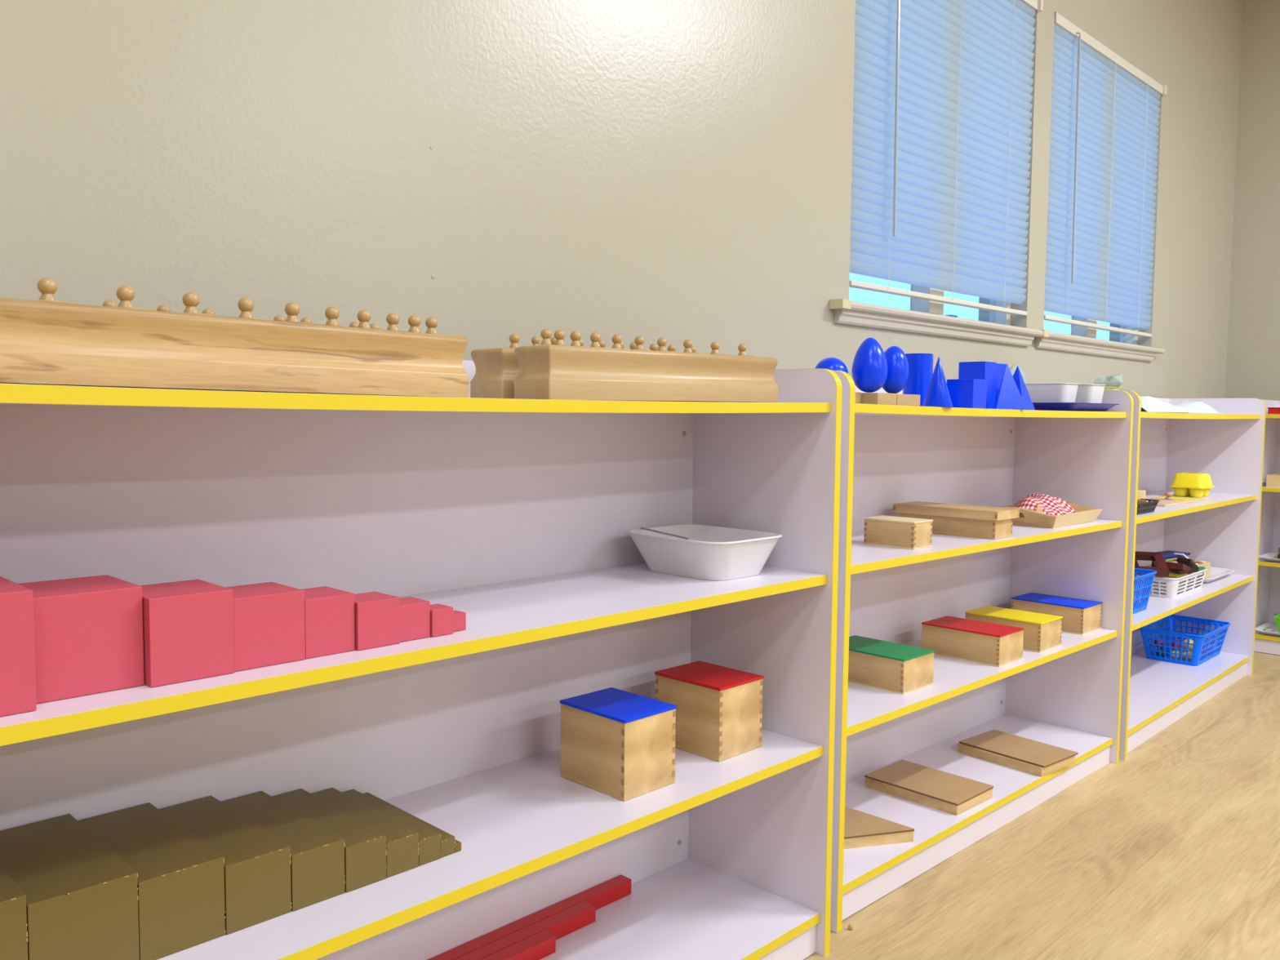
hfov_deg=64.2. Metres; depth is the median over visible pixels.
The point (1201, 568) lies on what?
block
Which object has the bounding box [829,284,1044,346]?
window
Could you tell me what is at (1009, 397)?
pyramid
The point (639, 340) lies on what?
cylinder
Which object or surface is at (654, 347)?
cylinder
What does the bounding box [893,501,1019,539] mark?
wooden box
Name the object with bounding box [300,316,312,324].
cylinder
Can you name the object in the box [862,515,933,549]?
wooden box
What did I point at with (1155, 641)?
ball
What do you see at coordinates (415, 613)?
cube
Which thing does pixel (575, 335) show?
cylinder
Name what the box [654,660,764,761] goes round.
wooden box
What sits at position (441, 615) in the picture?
cube
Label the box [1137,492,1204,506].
board
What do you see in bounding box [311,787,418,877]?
brown prism
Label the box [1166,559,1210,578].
toy box
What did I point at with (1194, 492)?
egg cup
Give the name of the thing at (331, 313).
cylinder
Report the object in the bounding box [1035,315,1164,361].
window
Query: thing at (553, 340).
cylinder
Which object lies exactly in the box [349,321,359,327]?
cylinder
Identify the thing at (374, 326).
cylinder
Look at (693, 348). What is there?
cylinder
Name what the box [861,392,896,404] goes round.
wooden stand
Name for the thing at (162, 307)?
cylinder
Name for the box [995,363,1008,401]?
blue triangular prism
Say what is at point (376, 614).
cube
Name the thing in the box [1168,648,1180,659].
ball
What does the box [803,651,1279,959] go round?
floor
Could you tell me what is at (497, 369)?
block
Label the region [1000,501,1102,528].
wooden tray
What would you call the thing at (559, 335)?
cylinder
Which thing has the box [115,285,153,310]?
cylinder
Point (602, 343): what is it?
cylinder
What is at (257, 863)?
brown prism
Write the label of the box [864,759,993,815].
wooden box
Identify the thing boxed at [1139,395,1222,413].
cloth
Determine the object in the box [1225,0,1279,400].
wall
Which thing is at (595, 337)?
cylinder
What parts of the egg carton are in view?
lid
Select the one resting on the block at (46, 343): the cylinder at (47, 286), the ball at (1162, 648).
the cylinder at (47, 286)
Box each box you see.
[560,687,676,800]
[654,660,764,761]
[844,806,914,848]
[848,635,934,694]
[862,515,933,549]
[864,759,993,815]
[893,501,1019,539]
[921,615,1024,666]
[957,729,1078,777]
[964,605,1062,652]
[1011,592,1102,635]
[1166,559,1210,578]
[1266,473,1279,487]
[1267,407,1279,413]
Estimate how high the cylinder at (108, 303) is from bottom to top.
0.021 m
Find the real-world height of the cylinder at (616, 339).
0.021 m
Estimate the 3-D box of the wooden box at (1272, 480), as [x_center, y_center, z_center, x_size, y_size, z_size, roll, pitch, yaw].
[2.479,0.006,3.751,0.260,0.045,0.220,4,5,44]
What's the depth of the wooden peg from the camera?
1.71 m
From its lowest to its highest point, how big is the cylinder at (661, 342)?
0.021 m
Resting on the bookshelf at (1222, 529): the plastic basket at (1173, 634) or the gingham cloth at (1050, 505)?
the plastic basket at (1173, 634)
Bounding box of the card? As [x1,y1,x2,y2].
[1164,556,1180,561]
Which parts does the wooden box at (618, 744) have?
lid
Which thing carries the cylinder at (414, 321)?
on the block at (46, 343)
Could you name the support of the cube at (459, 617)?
on the bookshelf at (515, 516)
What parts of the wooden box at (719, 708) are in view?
lid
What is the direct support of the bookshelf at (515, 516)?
on the floor
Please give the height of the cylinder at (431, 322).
0.021 m
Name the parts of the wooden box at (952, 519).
lid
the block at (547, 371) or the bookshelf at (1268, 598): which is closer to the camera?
the block at (547, 371)
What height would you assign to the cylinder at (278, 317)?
0.021 m
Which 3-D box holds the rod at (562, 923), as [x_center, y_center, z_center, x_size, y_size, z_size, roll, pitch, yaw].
[-0.393,0.696,1.289,0.025,0.025,0.896,4,5,44]
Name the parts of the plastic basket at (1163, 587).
white strip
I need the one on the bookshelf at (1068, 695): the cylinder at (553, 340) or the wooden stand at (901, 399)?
the wooden stand at (901, 399)
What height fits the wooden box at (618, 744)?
0.112 m
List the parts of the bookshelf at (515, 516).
panel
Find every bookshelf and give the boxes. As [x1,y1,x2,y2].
[0,360,842,959]
[830,370,1133,933]
[1119,389,1266,760]
[1253,399,1279,654]
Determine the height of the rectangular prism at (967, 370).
0.100 m
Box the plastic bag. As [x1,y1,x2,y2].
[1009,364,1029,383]
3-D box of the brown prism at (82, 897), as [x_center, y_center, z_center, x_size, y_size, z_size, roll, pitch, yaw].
[-0.572,0.408,0.994,0.198,0.090,0.091,4,5,44]
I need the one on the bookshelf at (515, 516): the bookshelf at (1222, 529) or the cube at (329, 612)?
the cube at (329, 612)
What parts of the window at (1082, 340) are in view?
sill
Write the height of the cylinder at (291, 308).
0.022 m
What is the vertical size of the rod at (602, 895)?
0.025 m
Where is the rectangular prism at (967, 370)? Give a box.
[958,361,996,408]
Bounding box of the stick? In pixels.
[640,527,689,539]
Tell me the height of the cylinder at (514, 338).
0.022 m
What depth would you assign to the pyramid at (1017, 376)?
2.19 m
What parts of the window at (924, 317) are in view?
sill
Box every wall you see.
[0,0,1243,398]
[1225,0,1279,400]
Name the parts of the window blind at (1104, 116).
ladder cord, rail, ladder cord, ladder cord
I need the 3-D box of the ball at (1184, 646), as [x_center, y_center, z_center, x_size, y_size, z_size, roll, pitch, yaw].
[1.794,0.539,3.337,0.038,0.038,0.038,4,5,44]
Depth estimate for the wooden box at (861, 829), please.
1.91 m
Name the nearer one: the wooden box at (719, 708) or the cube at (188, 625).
the cube at (188, 625)
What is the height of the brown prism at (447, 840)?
0.020 m
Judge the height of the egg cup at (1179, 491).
0.030 m
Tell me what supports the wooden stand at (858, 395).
on the bookshelf at (1068, 695)
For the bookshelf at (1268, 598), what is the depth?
3.92 m
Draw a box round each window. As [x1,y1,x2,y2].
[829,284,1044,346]
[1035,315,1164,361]
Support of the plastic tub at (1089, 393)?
on the plastic tray at (1073, 406)
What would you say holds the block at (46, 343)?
on the bookshelf at (515, 516)
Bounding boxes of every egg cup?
[1173,487,1188,496]
[1188,488,1204,497]
[1203,488,1210,496]
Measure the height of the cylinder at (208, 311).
0.021 m
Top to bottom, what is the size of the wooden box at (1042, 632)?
0.066 m
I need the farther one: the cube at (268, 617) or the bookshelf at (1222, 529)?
the bookshelf at (1222, 529)
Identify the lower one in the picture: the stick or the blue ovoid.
the stick
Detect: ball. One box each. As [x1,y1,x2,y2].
[1154,638,1163,647]
[1155,646,1168,657]
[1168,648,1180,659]
[1171,640,1180,648]
[1182,639,1193,649]
[1182,649,1191,661]
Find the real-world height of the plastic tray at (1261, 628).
0.016 m
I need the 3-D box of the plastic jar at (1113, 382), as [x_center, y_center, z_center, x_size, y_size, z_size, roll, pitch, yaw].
[1.281,-0.237,2.794,0.082,0.102,0.063,4,5,44]
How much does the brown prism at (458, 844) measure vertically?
0.010 m
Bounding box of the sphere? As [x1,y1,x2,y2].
[815,357,848,373]
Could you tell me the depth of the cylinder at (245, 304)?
0.97 m
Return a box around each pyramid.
[993,362,1026,409]
[1013,365,1035,409]
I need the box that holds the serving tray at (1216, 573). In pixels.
[1191,566,1235,582]
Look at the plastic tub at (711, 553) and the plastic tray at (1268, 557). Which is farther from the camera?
the plastic tray at (1268, 557)
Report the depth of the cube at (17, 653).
0.83 m
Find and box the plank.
[1137,489,1146,499]
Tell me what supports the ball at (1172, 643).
in the plastic basket at (1173, 634)
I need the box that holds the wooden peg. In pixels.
[848,924,853,930]
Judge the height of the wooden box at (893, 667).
0.066 m
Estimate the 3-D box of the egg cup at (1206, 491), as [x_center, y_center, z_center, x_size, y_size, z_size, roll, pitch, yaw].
[1.828,0.038,3.319,0.046,0.030,0.046,4,5,44]
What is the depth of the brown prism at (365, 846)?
1.14 m
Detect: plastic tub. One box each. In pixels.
[626,524,782,580]
[1025,382,1079,402]
[1075,384,1105,403]
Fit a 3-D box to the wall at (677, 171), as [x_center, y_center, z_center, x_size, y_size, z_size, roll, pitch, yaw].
[0.201,-0.542,2.010,0.140,2.650,6.250,4,5,44]
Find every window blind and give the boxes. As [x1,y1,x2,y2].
[848,0,1043,315]
[1044,12,1166,337]
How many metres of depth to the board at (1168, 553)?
3.16 m
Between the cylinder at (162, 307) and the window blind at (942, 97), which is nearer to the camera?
the cylinder at (162, 307)
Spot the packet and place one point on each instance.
(1171, 575)
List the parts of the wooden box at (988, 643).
lid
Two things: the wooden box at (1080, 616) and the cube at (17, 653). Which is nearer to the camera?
the cube at (17, 653)
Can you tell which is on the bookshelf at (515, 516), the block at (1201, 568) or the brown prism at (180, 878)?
the brown prism at (180, 878)
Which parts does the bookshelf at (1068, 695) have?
panel, panel, panel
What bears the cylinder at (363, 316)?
on the block at (46, 343)
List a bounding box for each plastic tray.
[1032,402,1119,411]
[1255,622,1279,636]
[1258,552,1279,562]
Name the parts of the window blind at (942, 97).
ladder cord, rail, ladder cord, ladder cord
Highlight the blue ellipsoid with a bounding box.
[881,346,908,393]
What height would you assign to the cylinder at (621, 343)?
0.021 m
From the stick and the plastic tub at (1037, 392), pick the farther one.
the plastic tub at (1037, 392)
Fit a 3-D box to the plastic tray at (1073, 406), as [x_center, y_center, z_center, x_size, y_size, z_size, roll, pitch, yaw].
[0.998,-0.177,2.474,0.230,0.018,0.288,4,5,44]
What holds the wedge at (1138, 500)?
in the plastic basket at (1146, 507)
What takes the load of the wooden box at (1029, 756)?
on the bookshelf at (1068, 695)
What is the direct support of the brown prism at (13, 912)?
on the bookshelf at (515, 516)
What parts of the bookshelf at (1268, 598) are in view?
panel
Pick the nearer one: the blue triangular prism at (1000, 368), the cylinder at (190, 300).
the cylinder at (190, 300)
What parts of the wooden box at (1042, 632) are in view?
lid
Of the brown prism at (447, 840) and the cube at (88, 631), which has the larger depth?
the brown prism at (447, 840)
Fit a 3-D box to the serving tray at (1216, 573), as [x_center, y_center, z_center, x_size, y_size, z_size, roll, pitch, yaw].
[1.842,0.313,3.398,0.186,0.019,0.306,4,5,44]
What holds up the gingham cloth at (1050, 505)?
in the wooden tray at (1083, 514)
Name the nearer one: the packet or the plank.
the plank
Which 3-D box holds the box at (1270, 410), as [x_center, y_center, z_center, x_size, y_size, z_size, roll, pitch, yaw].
[2.467,-0.250,3.699,0.304,0.024,0.164,4,5,44]
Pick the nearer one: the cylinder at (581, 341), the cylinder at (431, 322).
the cylinder at (431, 322)
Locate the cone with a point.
(937, 394)
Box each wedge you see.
[1035,502,1044,512]
[1137,499,1145,503]
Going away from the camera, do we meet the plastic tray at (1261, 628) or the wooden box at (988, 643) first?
the wooden box at (988, 643)
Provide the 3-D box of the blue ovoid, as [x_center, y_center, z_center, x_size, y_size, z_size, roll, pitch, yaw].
[0.400,-0.200,1.779,0.062,0.096,0.062,4,5,44]
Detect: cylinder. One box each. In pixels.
[29,277,81,304]
[102,299,117,306]
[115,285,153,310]
[156,304,170,311]
[182,292,216,315]
[201,308,214,315]
[237,297,266,319]
[273,315,285,321]
[284,302,307,323]
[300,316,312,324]
[324,306,344,326]
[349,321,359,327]
[356,309,373,328]
[369,323,379,328]
[386,312,399,330]
[408,315,420,333]
[425,316,437,333]
[509,333,519,348]
[531,335,540,345]
[539,328,551,345]
[550,337,555,344]
[554,329,564,345]
[570,330,584,346]
[578,338,583,346]
[590,332,603,347]
[598,339,605,347]
[611,333,628,349]
[619,341,624,348]
[629,342,635,349]
[634,335,652,351]
[649,342,657,351]
[657,337,675,351]
[667,344,675,351]
[683,339,702,353]
[690,346,696,352]
[706,341,731,355]
[733,343,759,356]
[902,353,933,406]
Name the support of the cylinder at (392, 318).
on the block at (46, 343)
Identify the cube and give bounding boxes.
[0,576,36,716]
[17,574,144,703]
[139,579,234,687]
[226,582,305,671]
[302,586,355,658]
[354,591,399,650]
[400,596,430,642]
[430,603,453,636]
[453,610,466,631]
[946,378,986,408]
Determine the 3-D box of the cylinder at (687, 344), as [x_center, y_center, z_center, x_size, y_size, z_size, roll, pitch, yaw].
[0.069,-0.191,1.460,0.044,0.021,0.044,4,5,44]
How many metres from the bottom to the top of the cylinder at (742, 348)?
0.021 m
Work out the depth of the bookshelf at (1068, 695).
2.40 m
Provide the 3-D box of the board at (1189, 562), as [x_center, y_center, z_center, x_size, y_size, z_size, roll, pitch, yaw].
[1.701,0.264,3.165,0.040,0.053,0.105,4,5,44]
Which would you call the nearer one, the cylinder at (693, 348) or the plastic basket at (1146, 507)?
the cylinder at (693, 348)
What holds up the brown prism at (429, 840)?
on the bookshelf at (515, 516)
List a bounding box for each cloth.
[1012,493,1075,515]
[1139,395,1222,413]
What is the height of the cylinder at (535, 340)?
0.020 m
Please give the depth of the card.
3.12 m
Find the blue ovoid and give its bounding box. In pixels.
[851,337,888,392]
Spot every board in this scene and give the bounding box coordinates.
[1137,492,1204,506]
[1157,550,1190,559]
[1176,557,1199,572]
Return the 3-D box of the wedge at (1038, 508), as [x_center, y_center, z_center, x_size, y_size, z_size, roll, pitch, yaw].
[0.936,0.074,2.388,0.034,0.040,0.012,1,4,6]
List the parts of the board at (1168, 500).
knob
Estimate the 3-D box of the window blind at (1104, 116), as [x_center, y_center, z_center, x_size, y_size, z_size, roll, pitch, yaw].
[1.446,-0.888,3.150,0.042,0.837,0.875,4,5,44]
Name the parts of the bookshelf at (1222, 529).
panel, panel, panel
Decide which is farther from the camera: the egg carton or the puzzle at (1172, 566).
the egg carton
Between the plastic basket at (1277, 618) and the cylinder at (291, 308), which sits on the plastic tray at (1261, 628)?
the plastic basket at (1277, 618)
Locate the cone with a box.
[922,356,952,407]
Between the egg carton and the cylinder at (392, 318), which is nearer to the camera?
the cylinder at (392, 318)
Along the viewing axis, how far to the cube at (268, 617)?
0.99 m
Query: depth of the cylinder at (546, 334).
1.27 m
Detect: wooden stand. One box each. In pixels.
[854,391,861,403]
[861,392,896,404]
[896,394,919,405]
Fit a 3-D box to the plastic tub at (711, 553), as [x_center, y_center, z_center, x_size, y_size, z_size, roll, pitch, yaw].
[0.100,0.114,1.613,0.213,0.062,0.176,4,5,44]
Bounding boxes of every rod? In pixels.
[427,874,631,959]
[453,901,595,959]
[480,929,555,959]
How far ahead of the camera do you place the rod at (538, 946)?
1.48 m
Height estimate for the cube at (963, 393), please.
0.056 m
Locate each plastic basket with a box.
[1132,568,1156,614]
[1134,552,1207,598]
[1136,498,1159,515]
[1139,614,1231,666]
[1273,613,1279,633]
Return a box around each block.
[0,297,468,397]
[470,347,716,402]
[514,344,777,401]
[1198,566,1204,574]
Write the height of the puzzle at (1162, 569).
0.056 m
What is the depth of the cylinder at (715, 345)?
1.50 m
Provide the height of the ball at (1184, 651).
0.040 m
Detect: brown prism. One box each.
[0,813,139,959]
[0,865,27,959]
[77,802,225,959]
[158,795,291,934]
[221,791,345,911]
[271,788,386,892]
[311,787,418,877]
[342,789,440,866]
[363,792,455,857]
[454,839,462,852]
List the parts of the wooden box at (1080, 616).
lid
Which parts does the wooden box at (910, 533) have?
lid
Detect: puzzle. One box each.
[1134,551,1168,576]
[1151,560,1192,574]
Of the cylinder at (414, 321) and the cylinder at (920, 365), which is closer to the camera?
the cylinder at (414, 321)
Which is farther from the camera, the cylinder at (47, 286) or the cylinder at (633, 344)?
the cylinder at (633, 344)
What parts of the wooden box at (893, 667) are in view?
lid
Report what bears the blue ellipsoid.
on the wooden stand at (901, 399)
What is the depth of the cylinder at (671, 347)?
1.57 m
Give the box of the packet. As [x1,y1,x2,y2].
[1158,571,1187,577]
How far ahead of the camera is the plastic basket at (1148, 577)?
2.77 m
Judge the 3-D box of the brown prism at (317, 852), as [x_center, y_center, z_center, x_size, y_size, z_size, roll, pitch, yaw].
[-0.411,0.414,1.155,0.198,0.060,0.060,4,5,44]
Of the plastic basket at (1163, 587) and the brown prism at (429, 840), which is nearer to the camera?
the brown prism at (429, 840)
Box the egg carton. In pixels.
[1168,472,1214,497]
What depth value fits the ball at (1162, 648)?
3.38 m

